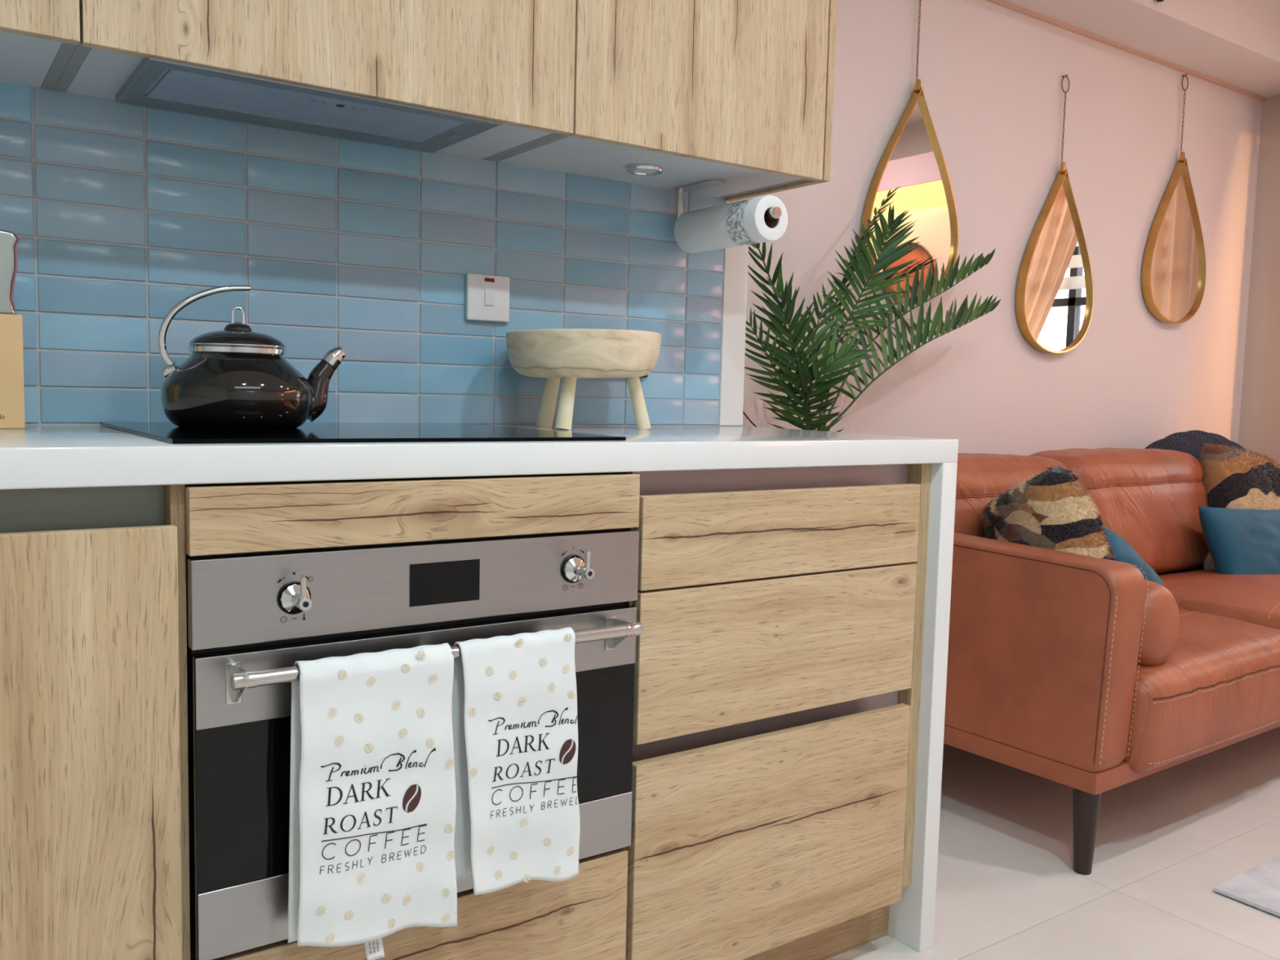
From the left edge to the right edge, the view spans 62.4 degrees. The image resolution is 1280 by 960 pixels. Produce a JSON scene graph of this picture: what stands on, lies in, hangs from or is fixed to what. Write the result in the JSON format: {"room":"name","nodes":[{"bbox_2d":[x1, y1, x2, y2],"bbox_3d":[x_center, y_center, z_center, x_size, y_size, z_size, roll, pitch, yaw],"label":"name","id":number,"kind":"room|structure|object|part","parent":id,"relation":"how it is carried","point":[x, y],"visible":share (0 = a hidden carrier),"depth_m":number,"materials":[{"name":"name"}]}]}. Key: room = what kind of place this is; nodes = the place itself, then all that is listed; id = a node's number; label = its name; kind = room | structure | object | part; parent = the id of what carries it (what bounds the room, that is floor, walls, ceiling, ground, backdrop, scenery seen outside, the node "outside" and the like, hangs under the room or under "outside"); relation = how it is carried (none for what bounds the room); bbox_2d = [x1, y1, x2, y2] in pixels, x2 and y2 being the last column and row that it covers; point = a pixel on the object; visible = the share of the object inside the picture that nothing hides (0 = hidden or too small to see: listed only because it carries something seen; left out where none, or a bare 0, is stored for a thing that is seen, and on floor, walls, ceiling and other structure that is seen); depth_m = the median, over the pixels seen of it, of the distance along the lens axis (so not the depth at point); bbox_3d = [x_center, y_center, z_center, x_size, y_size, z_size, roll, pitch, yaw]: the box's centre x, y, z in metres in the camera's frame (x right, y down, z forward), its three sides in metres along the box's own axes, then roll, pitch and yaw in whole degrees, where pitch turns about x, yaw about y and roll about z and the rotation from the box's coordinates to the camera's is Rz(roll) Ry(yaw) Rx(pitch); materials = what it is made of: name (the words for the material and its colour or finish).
{"room":"kitchen","nodes":[
{"label":"kitchen","id":0,"kind":"room"},
{"bbox_2d":[0,81,725,426],"bbox_3d":[-1.173,-0.454,1.665,3.092,2.600,0.501,-2,6,-35],"label":"wall","id":1,"kind":"structure","parent":0,"point":[121,214],"depth_m":1.82,"materials":[{"name":"blue tile"}]},
{"bbox_2d":[0,0,79,90],"bbox_3d":[-1.018,-0.932,1.234,0.601,0.769,0.303,-2,6,-35],"label":"upper cabinet","id":2,"kind":"object","parent":1,"relation":"attached to","point":[38,38],"visible":1,"depth_m":1.32,"materials":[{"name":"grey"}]},
{"bbox_3d":[-0.936,-0.920,1.118,0.598,0.769,0.018,-2,6,-35],"label":"door","id":3,"kind":"part","parent":2,"relation":"part of","materials":[{"name":"brown wood"}]},
{"bbox_2d":[115,56,502,153],"bbox_3d":[-0.500,-0.566,1.620,0.510,0.011,0.264,-2,6,-35],"label":"extractor hood","id":4,"kind":"object","parent":1,"relation":"attached to","point":[184,88],"visible":1,"depth_m":1.61,"materials":[{"name":"metal"}]},
{"bbox_3d":[-0.503,-0.569,1.621,0.434,0.004,0.168,-2,6,-35],"label":"filter panel","id":5,"kind":"part","parent":4,"relation":"part of","materials":[{"name":"silver metal"}]},
{"bbox_2d":[446,133,462,139],"bbox_3d":[-0.308,-0.571,1.754,0.013,0.005,0.035,-2,6,-35],"label":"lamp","id":6,"kind":"object","parent":4,"relation":"on","point":[449,135],"depth_m":1.75,"materials":[{"name":"grey"}]},
{"bbox_2d":[53,0,575,160],"bbox_3d":[-0.477,-0.950,1.610,0.715,0.769,0.303,-2,6,-35],"label":"upper cabinet","id":7,"kind":"object","parent":1,"relation":"attached to","point":[511,63],"visible":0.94,"depth_m":1.53,"materials":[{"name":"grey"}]},
{"bbox_2d":[465,273,509,322],"bbox_3d":[-0.284,-0.341,1.982,0.088,0.086,0.014,-2,6,-35],"label":"wall switch","id":8,"kind":"object","parent":1,"relation":"attached to","point":[487,296],"visible":1,"depth_m":1.98,"materials":[{"name":"white plastic"}]},
{"bbox_2d":[489,0,836,201],"bbox_3d":[0.054,-0.968,1.980,0.580,0.769,0.303,-2,6,-35],"label":"upper cabinet","id":9,"kind":"object","parent":1,"relation":"attached to","point":[732,91],"depth_m":1.89,"materials":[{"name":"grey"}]},
{"bbox_2d":[626,163,662,175],"bbox_3d":[0.009,-0.585,1.995,0.068,0.010,0.068,-2,6,-35],"label":"puck light","id":10,"kind":"object","parent":9,"relation":"attached to","point":[637,169],"visible":1,"depth_m":1.98,"materials":[{"name":"silver metal"}]},
{"bbox_3d":[0.128,-0.956,1.859,0.558,0.769,0.018,-2,6,-35],"label":"door","id":11,"kind":"part","parent":9,"relation":"part of","materials":[{"name":"brown wood"}]},
{"bbox_2d":[674,178,782,221],"bbox_3d":[0.165,-0.548,2.094,0.045,0.092,0.295,-2,6,-35],"label":"paper towel holder","id":12,"kind":"object","parent":9,"relation":"attached to","point":[775,212],"visible":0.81,"depth_m":2.14,"materials":[{"name":"metal"}]},
{"bbox_3d":[0.091,-0.561,2.199,0.030,0.081,0.013,1,5,-1],"label":"post","id":13,"kind":"part","parent":12,"relation":"part of","materials":[{"name":"metal"}]},
{"bbox_3d":[0.120,-0.599,2.151,0.038,0.004,0.142,-2,6,-35],"label":"mount plate","id":14,"kind":"part","parent":12,"relation":"part of","materials":[{"name":"metal"}]},
{"bbox_2d":[674,195,787,253],"bbox_3d":[0.176,-0.505,2.099,0.085,0.085,0.255,-2,6,-35],"label":"paper towel roll","id":15,"kind":"object","parent":12,"relation":"hanging from","point":[744,222],"visible":0.97,"depth_m":2.04,"materials":[{"name":"white paper"}]},
{"bbox_3d":[0.286,-0.975,2.140,0.016,0.769,0.300,-2,6,-35],"label":"cabinet end panel","id":16,"kind":"part","parent":9,"relation":"part of","materials":[{"name":"beige wood"}]},
{"bbox_2d":[718,197,750,426],"bbox_3d":[0.069,-0.496,2.529,0.067,2.600,0.501,-2,6,-35],"label":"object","id":17,"kind":"structure","parent":1,"relation":"attached to","point":[735,258],"depth_m":2.33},
{"bbox_2d":[1004,0,1279,97],"bbox_3d":[1.409,-1.714,3.482,3.288,0.265,0.274,-2,6,-35],"label":"ceiling","id":18,"kind":"structure","parent":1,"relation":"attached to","point":[1234,42],"depth_m":3.84,"materials":[{"name":"paint"}]},
{"bbox_2d":[742,0,1262,455],"bbox_3d":[0.013,-0.524,2.855,6.600,2.600,0.100,-2,6,-35],"label":"wall","id":19,"kind":"structure","parent":0,"point":[990,74],"depth_m":3.69,"materials":[{"name":"paint"}]},
{"bbox_2d":[860,0,958,297],"bbox_3d":[0.860,-1.063,3.307,0.414,0.975,0.040,-2,6,-35],"label":"mirror","id":20,"kind":"object","parent":19,"relation":"attached to","point":[912,160],"visible":0.87,"depth_m":3.32,"materials":[{"name":"gold metal"}]},
{"bbox_3d":[0.858,-0.898,3.318,0.406,0.633,0.006,-2,6,-35],"label":"glass","id":21,"kind":"part","parent":20,"relation":"part of","materials":[{"name":"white mirror"}]},
{"bbox_3d":[0.865,-1.367,3.285,0.006,0.248,0.011,3,5,14],"label":"chain","id":22,"kind":"part","parent":20,"relation":"part of","materials":[{"name":"gold metal"}]},
{"bbox_2d":[1015,74,1093,353],"bbox_3d":[1.493,-0.942,3.762,0.414,0.976,0.040,-2,6,-35],"label":"mirror","id":23,"kind":"object","parent":19,"relation":"attached to","point":[1055,296],"visible":1,"depth_m":3.76,"materials":[{"name":"gold metal"}]},
{"bbox_3d":[1.490,-0.777,3.774,0.414,0.645,0.036,-2,6,-35],"label":"frame","id":24,"kind":"part","parent":23,"relation":"part of","materials":[{"name":"gold metal"}]},
{"bbox_3d":[1.491,-0.777,3.773,0.406,0.633,0.006,-2,6,-35],"label":"glass","id":25,"kind":"part","parent":23,"relation":"part of","materials":[{"name":"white mirror"}]},
{"bbox_3d":[1.498,-1.246,3.740,0.006,0.249,0.011,3,5,14],"label":"chain","id":26,"kind":"part","parent":23,"relation":"part of","materials":[{"name":"gold metal"}]},
{"bbox_2d":[985,0,1266,101],"bbox_3d":[1.331,-1.587,3.599,3.288,0.013,0.015,-2,6,-35],"label":"trim","id":27,"kind":"structure","parent":19,"relation":"attached to","point":[1003,3],"depth_m":3.90,"materials":[{"name":"pink paint"}]},
{"bbox_2d":[1141,74,1205,323],"bbox_3d":[2.138,-1.112,4.196,0.414,0.973,0.040,-2,6,-35],"label":"mirror","id":28,"kind":"object","parent":19,"relation":"attached to","point":[1173,273],"visible":1,"depth_m":4.20,"materials":[{"name":"gold metal"}]},
{"bbox_3d":[2.135,-0.948,4.208,0.414,0.645,0.036,-2,6,-35],"label":"frame","id":29,"kind":"part","parent":28,"relation":"part of","materials":[{"name":"gold metal"}]},
{"bbox_3d":[2.136,-0.948,4.207,0.406,0.633,0.006,-2,6,-35],"label":"glass","id":30,"kind":"part","parent":28,"relation":"part of","materials":[{"name":"white mirror"}]},
{"bbox_3d":[2.143,-1.416,4.174,0.006,0.246,0.011,3,5,14],"label":"chain","id":31,"kind":"part","parent":28,"relation":"part of","materials":[{"name":"gold metal"}]},
{"bbox_2d":[826,726,1279,959],"bbox_3d":[1.180,0.973,1.250,6.600,0.060,4.300,-2,6,-35],"label":"floor","id":32,"kind":"structure","parent":0,"point":[1008,887],"depth_m":2.33,"materials":[{"name":"grey tile"}]},
{"bbox_2d":[0,484,182,959],"bbox_3d":[-1.204,0.390,1.055,1.276,0.784,0.600,-2,6,-35],"label":"base cabinet","id":33,"kind":"object","parent":32,"relation":"on","point":[91,814],"visible":0.81,"depth_m":1.11,"materials":[{"name":"brown wood"}]},
{"bbox_2d":[164,471,639,959],"bbox_3d":[-0.428,0.363,1.595,0.622,0.784,0.600,-2,6,-35],"label":"housing","id":34,"kind":"object","parent":32,"relation":"on","point":[581,917],"visible":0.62,"depth_m":1.34,"materials":[{"name":"brown wood"}]},
{"bbox_3d":[-0.683,0.370,1.431,0.015,0.782,0.578,-2,6,-35],"label":"panel","id":35,"kind":"part","parent":34,"relation":"part of","materials":[{"name":"brown wood"}]},
{"bbox_2d":[185,528,643,959],"bbox_3d":[-0.392,0.288,1.546,0.597,0.460,0.609,-2,6,-35],"label":"oven","id":36,"kind":"object","parent":34,"relation":"in","point":[251,616],"visible":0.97,"depth_m":1.25,"materials":[{"name":"silver metal"}]},
{"bbox_3d":[-0.392,0.137,1.212,0.035,0.035,0.023,-2,6,-35],"label":"knob","id":37,"kind":"part","parent":36,"relation":"part of","materials":[{"name":"silver metal"}]},
{"bbox_3d":[-0.380,0.122,1.194,0.008,0.027,0.008,-2,6,-35],"label":"lever","id":38,"kind":"part","parent":36,"relation":"part of","materials":[{"name":"silver metal"}]},
{"bbox_2d":[287,642,457,959],"bbox_3d":[-0.312,0.384,1.250,0.197,0.369,0.045,-2,6,-35],"label":"tea towel","id":39,"kind":"object","parent":36,"relation":"hanging from","point":[373,794],"visible":1,"depth_m":1.23,"materials":[{"name":"white fabric"}]},
{"bbox_2d":[368,939,378,954],"bbox_3d":[-0.315,0.549,1.251,0.014,0.023,0.001,-2,6,-35],"label":"print","id":40,"kind":"object","parent":39,"relation":"attached to","point":[373,944],"depth_m":1.25,"materials":[{"name":"grey fabric"}]},
{"bbox_2d":[402,783,421,813],"bbox_3d":[-0.271,0.379,1.257,0.025,0.032,0.002,-2,6,-39],"label":"print","id":41,"kind":"object","parent":39,"relation":"attached to","point":[411,793],"depth_m":1.26,"materials":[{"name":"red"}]},
{"bbox_3d":[-0.253,0.129,1.339,0.597,0.100,0.021,-2,6,-35],"label":"control panel","id":42,"kind":"part","parent":36,"relation":"part of","materials":[{"name":"metal"}]},
{"bbox_3d":[-0.221,0.211,1.296,0.535,0.017,0.017,-2,6,-35],"label":"handle","id":43,"kind":"part","parent":36,"relation":"part of","materials":[{"name":"metal"}]},
{"bbox_2d":[451,626,580,895],"bbox_3d":[-0.163,0.360,1.351,0.186,0.331,0.046,-2,6,-35],"label":"tea towel","id":44,"kind":"object","parent":36,"relation":"hanging from","point":[514,701],"visible":0.98,"depth_m":1.34,"materials":[{"name":"white fabric"}]},
{"bbox_2d":[559,738,575,764],"bbox_3d":[-0.094,0.354,1.377,0.024,0.032,0.001,-2,6,-32],"label":"print","id":45,"kind":"object","parent":44,"relation":"attached to","point":[566,746],"depth_m":1.38,"materials":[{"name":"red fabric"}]},
{"bbox_3d":[-0.083,0.122,1.427,0.035,0.035,0.023,-2,6,-35],"label":"knob","id":46,"kind":"part","parent":36,"relation":"part of","materials":[{"name":"silver metal"}]},
{"bbox_3d":[-0.069,0.106,1.409,0.009,0.027,0.008,-2,6,-35],"label":"lever","id":47,"kind":"part","parent":36,"relation":"part of","materials":[{"name":"silver metal"}]},
{"bbox_3d":[-0.267,0.661,1.381,0.590,0.234,0.018,-2,6,-35],"label":"drawer","id":48,"kind":"part","parent":34,"relation":"part of","materials":[{"name":"brown wood"}]},
{"bbox_3d":[-0.182,0.353,1.779,0.008,0.782,0.578,-2,6,-35],"label":"panel","id":49,"kind":"part","parent":34,"relation":"part of","materials":[{"name":"brown wood"}]},
{"bbox_2d":[0,424,958,951],"bbox_3d":[-0.675,0.409,1.430,2.592,0.944,0.595,-2,6,-35],"label":"countertop","id":50,"kind":"structure","parent":32,"relation":"on","point":[33,456],"depth_m":1.49,"materials":[{"name":"white stone"}]},
{"bbox_2d":[0,313,25,428],"bbox_3d":[-0.917,-0.150,1.452,0.116,0.154,0.099,-2,6,-35],"label":"knife block","id":51,"kind":"object","parent":50,"relation":"on","point":[12,415],"visible":1,"depth_m":1.44,"materials":[{"name":"brown wood"}]},
{"bbox_2d":[0,229,20,315],"bbox_3d":[-0.887,-0.286,1.451,0.066,0.116,0.024,-2,6,-35],"label":"kitchen knife","id":52,"kind":"object","parent":51,"relation":"on","point":[9,242],"visible":0.92,"depth_m":1.45,"materials":[{"name":"metal"}]},
{"bbox_2d":[99,422,626,444],"bbox_3d":[-0.421,-0.073,1.569,0.610,0.005,0.529,-2,6,-35],"label":"induction hob","id":53,"kind":"object","parent":50,"relation":"in","point":[308,433],"visible":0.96,"depth_m":1.44,"materials":[{"name":"black glass"}]},
{"bbox_2d":[158,285,345,429],"bbox_3d":[-0.581,-0.180,1.543,0.208,0.206,0.224,3,5,21],"label":"kettle","id":54,"kind":"object","parent":53,"relation":"on","point":[236,376],"visible":1,"depth_m":1.47,"materials":[{"name":"black metal"}]},
{"bbox_3d":[-0.621,-0.217,1.511,0.123,0.129,0.010,-1,5,-29],"label":"handle","id":55,"kind":"part","parent":54,"relation":"part of","materials":[{"name":"silver metal"}]},
{"bbox_3d":[-0.583,-0.211,1.533,0.134,0.034,0.134,-2,6,-35],"label":"lid","id":56,"kind":"part","parent":54,"relation":"part of","materials":[{"name":"black metal"}]},
{"bbox_3d":[-0.488,-0.138,1.595,0.065,0.102,0.048,-2,6,-35],"label":"spout","id":57,"kind":"part","parent":54,"relation":"part of","materials":[{"name":"black metal"}]},
{"bbox_2d":[506,328,661,429],"bbox_3d":[-0.102,-0.186,1.965,0.304,0.180,0.255,-2,6,-35],"label":"footed bowl","id":58,"kind":"object","parent":50,"relation":"on","point":[569,355],"visible":1,"depth_m":1.86,"materials":[{"name":"brown wood"}]},
{"bbox_3d":[-0.173,-0.150,1.995,0.046,0.100,0.029,4,5,25],"label":"leg","id":59,"kind":"part","parent":58,"relation":"part of","materials":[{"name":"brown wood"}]},
{"bbox_3d":[-0.132,-0.141,1.899,0.029,0.100,0.045,5,6,35],"label":"leg","id":60,"kind":"part","parent":58,"relation":"part of","materials":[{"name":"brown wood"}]},
{"bbox_3d":[-0.002,-0.148,2.014,0.049,0.101,0.027,0,5,-15],"label":"leg","id":61,"kind":"part","parent":58,"relation":"part of","materials":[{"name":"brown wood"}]},
{"bbox_3d":[0.371,0.394,2.160,0.039,0.904,0.595,-2,6,-35],"label":"waterfall panel","id":62,"kind":"part","parent":50,"relation":"part of","materials":[{"name":"white stone"}]},
{"bbox_2d":[625,463,931,959],"bbox_3d":[0.091,0.346,1.956,0.650,0.783,0.600,-2,6,-35],"label":"base cabinet","id":63,"kind":"object","parent":32,"relation":"on","point":[780,611],"visible":0.68,"depth_m":1.68,"materials":[{"name":"brown wood"}]},
{"bbox_3d":[0.227,0.583,1.719,0.588,0.356,0.019,-2,6,-35],"label":"drawer","id":64,"kind":"part","parent":63,"relation":"part of","materials":[{"name":"brown wood"}]},
{"bbox_3d":[0.234,0.264,1.692,0.588,0.221,0.019,-2,6,-35],"label":"drawer","id":65,"kind":"part","parent":63,"relation":"part of","materials":[{"name":"brown wood"}]},
{"bbox_3d":[0.239,0.082,1.677,0.588,0.135,0.019,-2,6,-35],"label":"drawer","id":66,"kind":"part","parent":63,"relation":"part of","materials":[{"name":"brown wood"}]},
{"bbox_3d":[0.339,0.335,2.147,0.025,0.781,0.569,-2,6,-35],"label":"panel","id":67,"kind":"part","parent":63,"relation":"part of","materials":[{"name":"brown wood"}]},
{"bbox_2d":[742,904,889,959],"bbox_3d":[-0.580,0.839,1.279,2.552,0.118,0.018,-2,6,-35],"label":"plinth","id":68,"kind":"object","parent":32,"relation":"on","point":[836,940],"visible":0.4,"depth_m":1.92,"materials":[{"name":"brown wood"}]},
{"bbox_2d":[742,186,1000,431],"bbox_3d":[0.651,-0.034,2.967,0.332,1.636,1.314,5,6,34],"label":"potted palm","id":69,"kind":"object","parent":32,"relation":"on","point":[804,375],"visible":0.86,"depth_m":2.83,"materials":[{"name":"green plant"}]},
{"bbox_2d":[943,448,1279,875],"bbox_3d":[1.752,0.351,3.342,2.615,0.860,1.014,-2,6,-36],"label":"sofa","id":70,"kind":"object","parent":32,"relation":"on","point":[1045,679],"visible":0.72,"depth_m":2.42,"materials":[{"name":"leather"}]},
{"bbox_2d":[954,453,1115,560],"bbox_3d":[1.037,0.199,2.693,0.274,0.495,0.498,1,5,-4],"label":"cushion","id":71,"kind":"object","parent":70,"relation":"on","point":[1052,509],"visible":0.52,"depth_m":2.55,"materials":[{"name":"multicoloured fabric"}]},
{"bbox_3d":[0.752,0.350,2.633,0.160,0.456,0.962,-2,6,-36],"label":"arm","id":72,"kind":"part","parent":70,"relation":"part of","materials":[{"name":"leather"}]},
{"bbox_3d":[0.963,0.756,2.289,0.058,0.190,0.058,-2,6,-36],"label":"leg","id":73,"kind":"part","parent":70,"relation":"part of","materials":[{"name":"black wood"}]},
{"bbox_3d":[1.733,0.565,3.379,2.615,0.046,0.950,-2,6,-36],"label":"rail","id":74,"kind":"part","parent":70,"relation":"part of","materials":[{"name":"leather"}]},
{"bbox_2d":[1029,448,1209,574],"bbox_3d":[1.643,0.104,3.567,0.820,0.412,0.330,-2,6,-36],"label":"cushion","id":75,"kind":"object","parent":70,"relation":"on","point":[1151,499],"depth_m":3.43,"materials":[{"name":"leather"}]},
{"bbox_2d":[1101,524,1164,586],"bbox_3d":[1.238,0.249,2.779,0.321,0.321,0.307,0,5,-20],"label":"velvet cushion","id":76,"kind":"object","parent":70,"relation":"on","point":[1124,552],"visible":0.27,"depth_m":2.63,"materials":[{"name":"blue fabric"}]},
{"bbox_2d":[1137,579,1179,666],"bbox_3d":[1.024,0.310,2.535,0.179,0.203,0.495,-2,6,-36],"label":"bolster","id":77,"kind":"object","parent":70,"relation":"on","point":[1161,625],"visible":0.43,"depth_m":2.33,"materials":[{"name":"leather"}]},
{"bbox_2d":[1144,430,1245,461],"bbox_3d":[2.112,-0.121,4.026,0.620,0.137,0.210,-2,6,-35],"label":"cushion","id":78,"kind":"object","parent":70,"relation":"on","point":[1190,442],"visible":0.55,"depth_m":3.92,"materials":[{"name":"black fabric"}]},
{"bbox_2d":[1123,608,1279,772],"bbox_3d":[1.233,0.481,2.756,0.823,0.252,0.666,-2,6,-36],"label":"seat cushion","id":79,"kind":"object","parent":70,"relation":"on","point":[1218,686],"depth_m":2.42,"materials":[{"name":"leather"}]},
{"bbox_2d":[1203,552,1215,569],"bbox_3d":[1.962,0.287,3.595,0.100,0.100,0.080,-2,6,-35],"label":"fluffy cushion","id":80,"kind":"object","parent":70,"relation":"on","point":[1208,564],"visible":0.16,"depth_m":3.57,"materials":[{"name":"brown fabric"}]},
{"bbox_2d":[1158,569,1279,629],"bbox_3d":[1.900,0.435,3.242,0.810,0.252,0.666,-2,6,-36],"label":"seat cushion","id":81,"kind":"object","parent":70,"relation":"on","point":[1255,599],"depth_m":3.06,"materials":[{"name":"leather"}]},
{"bbox_2d":[1177,464,1279,573],"bbox_3d":[2.271,0.139,4.015,0.700,0.413,0.332,-2,6,-36],"label":"cushion","id":82,"kind":"object","parent":70,"relation":"on","point":[1279,464],"depth_m":3.82,"materials":[{"name":"leather"}]},
{"bbox_2d":[1198,440,1279,510],"bbox_3d":[2.172,0.102,3.750,0.512,0.476,0.278,-1,5,-30],"label":"cushion","id":83,"kind":"object","parent":70,"relation":"on","point":[1235,477],"visible":0.63,"depth_m":3.66,"materials":[{"name":"multicoloured fabric"}]},
{"bbox_2d":[1198,506,1279,574],"bbox_3d":[2.068,0.237,3.529,0.515,0.304,0.196,-1,5,-29],"label":"velvet cushion","id":84,"kind":"object","parent":70,"relation":"on","point":[1239,541],"visible":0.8,"depth_m":3.43,"materials":[{"name":"blue fabric"}]},
{"bbox_2d":[1213,854,1279,917],"bbox_3d":[2.512,0.890,2.194,2.132,0.012,1.535,-2,6,-35],"label":"rug","id":85,"kind":"object","parent":32,"relation":"on","point":[1258,887],"visible":1,"depth_m":2.21,"materials":[{"name":"white fabric"}]},
{"bbox_2d":[1238,94,1279,464],"bbox_3d":[3.891,-0.437,2.943,0.100,2.600,4.200,-2,6,-35],"label":"wall","id":86,"kind":"structure","parent":0,"point":[1260,414],"depth_m":4.55,"materials":[{"name":"paint"}]}
]}

